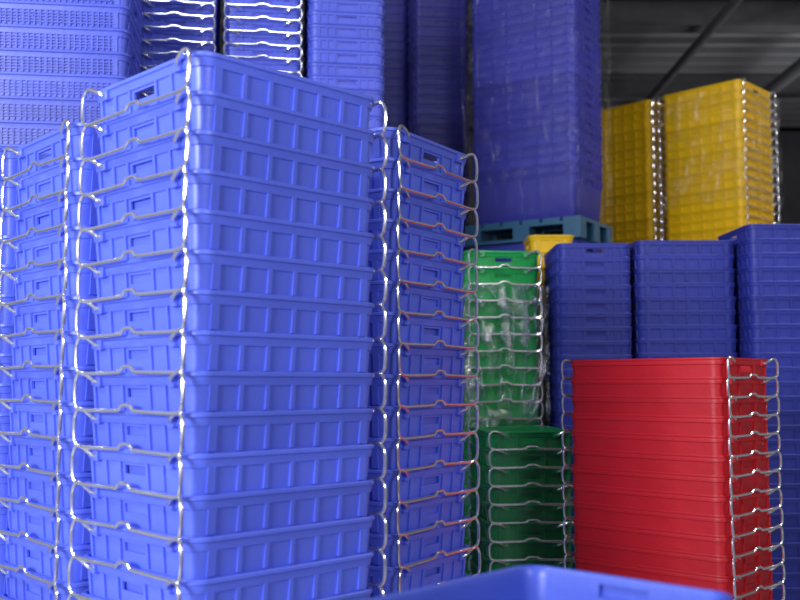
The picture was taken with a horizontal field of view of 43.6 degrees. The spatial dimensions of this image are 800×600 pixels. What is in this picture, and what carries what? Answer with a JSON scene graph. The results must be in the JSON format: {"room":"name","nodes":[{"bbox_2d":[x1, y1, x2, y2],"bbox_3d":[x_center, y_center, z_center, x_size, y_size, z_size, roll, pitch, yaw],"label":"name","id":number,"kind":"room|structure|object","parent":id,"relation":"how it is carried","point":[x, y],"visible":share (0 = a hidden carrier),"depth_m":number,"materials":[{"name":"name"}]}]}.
{"room":"warehouse","nodes":[
{"label":"warehouse","id":0,"kind":"room"},
{"bbox_2d":[219,32,799,130],"bbox_3d":[1.500,-3.724,5.897,15.000,0.180,21.120,0,-5,0],"label":"ceiling","id":1,"kind":"structure","parent":0,"point":[621,52],"depth_m":12.51,"materials":[{"name":"metal"}]},
{"bbox_2d":[643,0,742,100],"bbox_3d":[3.200,-3.171,5.790,0.100,0.100,20.800,0,-5,0],"label":"ceiling pipe","id":2,"kind":"object","parent":1,"relation":"attached to","point":[731,5],"visible":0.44,"depth_m":10.72,"materials":[{"name":"metal"}]},
{"bbox_2d":[757,58,799,97],"bbox_3d":[4.600,-3.171,5.789,0.160,0.160,20.800,0,-5,0],"label":"ceiling pipe","id":3,"kind":"object","parent":1,"relation":"attached to","point":[792,72],"depth_m":11.84,"materials":[{"name":"grey metal"}]},
{"bbox_2d":[220,0,799,31],"bbox_3d":[1.500,-3.052,10.607,15.000,0.360,0.220,0,-5,0],"label":"ceiling beam","id":4,"kind":"structure","parent":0,"point":[616,15],"depth_m":10.58,"materials":[{"name":"grey metal"}]},
{"bbox_2d":[302,74,799,104],"bbox_3d":[1.500,-2.815,13.397,15.000,0.360,0.220,0,-5,0],"label":"ceiling beam","id":5,"kind":"structure","parent":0,"point":[617,89],"depth_m":13.37,"materials":[{"name":"grey metal"}]},
{"bbox_2d":[468,128,799,248],"bbox_3d":[1.500,-0.031,16.161,15.000,5.800,0.200,0,-5,0],"label":"wall","id":6,"kind":"structure","parent":0,"point":[788,147],"depth_m":16.23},
{"bbox_3d":[1.500,2.010,5.349,15.000,0.100,21.000,0,-5,0],"label":"floor","id":7,"kind":"structure","parent":0,"visible":0},
{"bbox_2d":[0,148,51,594],"bbox_3d":[-1.191,0.666,3.433,0.651,2.255,0.501,4,-7,-42],"label":"crates","id":8,"kind":"object","parent":7,"relation":"on","point":[11,163],"visible":0.04,"depth_m":3.14,"materials":[{"name":"plastic"}]},
{"bbox_2d":[0,119,100,599],"bbox_3d":[-0.831,0.644,3.033,0.650,2.230,0.500,4,-7,-42],"label":"crates","id":9,"kind":"object","parent":7,"relation":"on","point":[42,374],"visible":0.42,"depth_m":2.82,"materials":[{"name":"plastic"}]},
{"bbox_2d":[0,0,143,152],"bbox_3d":[-1.575,0.081,4.495,0.720,3.600,0.480,1,-5,-7],"label":"crates","id":10,"kind":"object","parent":7,"relation":"on","point":[52,51],"visible":0.2,"depth_m":4.37,"materials":[{"name":"plastic"}]},
{"bbox_2d":[139,0,220,98],"bbox_3d":[-1.196,0.046,5.291,0.430,3.805,0.631,1,-5,-8],"label":"crates","id":11,"kind":"object","parent":7,"relation":"on","point":[168,26],"visible":0.05,"depth_m":5.13,"materials":[{"name":"plastic"}]},
{"bbox_2d":[67,47,387,599],"bbox_3d":[-0.449,0.579,2.651,0.656,2.295,0.540,5,-7,-45],"label":"crates","id":12,"kind":"object","parent":7,"relation":"on","point":[230,417],"visible":1,"depth_m":2.48,"materials":[{"name":"plastic"}]},
{"bbox_2d":[223,0,302,76],"bbox_3d":[-0.751,0.051,5.350,0.420,3.805,0.630,1,-5,-8],"label":"crates","id":13,"kind":"object","parent":7,"relation":"on","point":[267,33],"visible":0.14,"depth_m":5.19,"materials":[{"name":"plastic"}]},
{"bbox_2d":[303,0,385,128],"bbox_3d":[-0.316,0.058,5.400,0.420,3.800,0.580,1,-5,-8],"label":"crates","id":14,"kind":"object","parent":7,"relation":"on","point":[344,43],"visible":0.12,"depth_m":5.25,"materials":[{"name":"plastic"}]},
{"bbox_2d":[383,0,408,129],"bbox_3d":[-0.167,-0.159,8.160,0.436,4.700,0.616,0,-5,-5],"label":"crates","id":15,"kind":"object","parent":7,"relation":"on","point":[396,62],"visible":0.15,"depth_m":8.02,"materials":[{"name":"blue plastic"}]},
{"bbox_2d":[367,124,480,597],"bbox_3d":[-0.137,0.636,3.326,0.650,2.295,0.520,-3,-6,33],"label":"crates","id":16,"kind":"object","parent":7,"relation":"on","point":[425,409],"visible":0.44,"depth_m":3.15,"materials":[{"name":"plastic"}]},
{"bbox_2d":[408,0,469,251],"bbox_3d":[0.293,-0.293,7.770,0.436,4.900,0.616,0,-5,-5],"label":"crates","id":17,"kind":"object","parent":7,"relation":"on","point":[438,30],"visible":0.31,"depth_m":7.60,"materials":[{"name":"blue plastic"}]},
{"bbox_2d":[462,249,547,574],"bbox_3d":[0.526,0.866,5.769,0.494,2.251,0.675,1,-5,-10],"label":"crates","id":18,"kind":"object","parent":7,"relation":"on","point":[508,320],"visible":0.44,"depth_m":5.54,"materials":[{"name":"plastic"}]},
{"bbox_2d":[467,425,574,575],"bbox_3d":[0.575,1.264,4.802,0.474,1.295,0.645,0,-5,-5],"label":"crates","id":19,"kind":"object","parent":7,"relation":"on","point":[521,518],"visible":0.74,"depth_m":4.56,"materials":[{"name":"plastic"}]},
{"bbox_2d":[478,239,602,261],"bbox_3d":[0.955,0.856,6.763,0.770,2.440,0.522,-3,-6,32],"label":"crates","id":20,"kind":"object","parent":7,"relation":"on","point":[509,247],"visible":0.02,"depth_m":6.72,"materials":[{"name":"plastic"}]},
{"bbox_2d":[465,215,611,247],"bbox_3d":[0.955,-0.435,6.872,0.840,0.140,0.580,-3,-6,32],"label":"pallet","id":21,"kind":"object","parent":20,"relation":"on","point":[582,228],"visible":0.68,"depth_m":6.66,"materials":[{"name":"blue plastic"}]},
{"bbox_2d":[471,0,603,224],"bbox_3d":[0.954,-1.510,6.982,0.867,2.008,0.605,-3,-6,32],"label":"crates","id":22,"kind":"object","parent":21,"relation":"on","point":[536,100],"visible":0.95,"depth_m":6.73,"materials":[{"name":"plastic"}]},
{"bbox_2d":[523,235,573,425],"bbox_3d":[0.925,0.819,6.152,0.289,2.410,0.359,0,-5,0],"label":"crates","id":23,"kind":"object","parent":7,"relation":"on","point":[542,243],"visible":0.07,"depth_m":6.07,"materials":[{"name":"plastic"}]},
{"bbox_2d":[365,565,733,599],"bbox_3d":[0.182,1.040,1.440,0.420,1.172,0.617,-5,-7,43],"label":"crates","id":24,"kind":"object","parent":7,"relation":"on","point":[523,582],"visible":1,"depth_m":1.73,"materials":[{"name":"plastic"}]},
{"bbox_2d":[543,243,631,568],"bbox_3d":[1.060,0.845,5.629,0.415,2.270,0.573,0,-5,0],"label":"crates","id":25,"kind":"object","parent":7,"relation":"on","point":[587,307],"visible":0.44,"depth_m":5.43,"materials":[{"name":"plastic"}]},
{"bbox_2d":[600,99,667,252],"bbox_3d":[2.147,0.267,9.077,0.791,4.005,0.621,-5,-7,45],"label":"crates","id":26,"kind":"object","parent":7,"relation":"on","point":[630,196],"visible":0.12,"depth_m":8.87,"materials":[{"name":"plastic"}]},
{"bbox_2d":[561,356,784,599],"bbox_3d":[1.089,1.040,4.017,0.751,1.608,0.443,-5,-7,44],"label":"crates","id":27,"kind":"object","parent":7,"relation":"on","point":[671,471],"visible":0.93,"depth_m":3.85,"materials":[{"name":"plastic"}]},
{"bbox_2d":[629,240,737,358],"bbox_3d":[1.560,0.835,5.600,0.554,2.285,0.515,0,-5,0],"label":"crates","id":28,"kind":"object","parent":7,"relation":"on","point":[683,301],"visible":0.27,"depth_m":5.43,"materials":[{"name":"plastic"}]},
{"bbox_2d":[658,78,779,239],"bbox_3d":[2.738,0.216,8.479,0.675,4.005,0.816,5,-7,-45],"label":"crates","id":29,"kind":"object","parent":7,"relation":"on","point":[718,151],"visible":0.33,"depth_m":8.36,"materials":[{"name":"plastic"}]},
{"bbox_2d":[718,224,799,599],"bbox_3d":[2.161,0.790,5.514,0.616,2.360,0.517,0,-5,-2],"label":"crates","id":30,"kind":"object","parent":7,"relation":"on","point":[766,262],"visible":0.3,"depth_m":5.31,"materials":[{"name":"plastic"}]}
]}

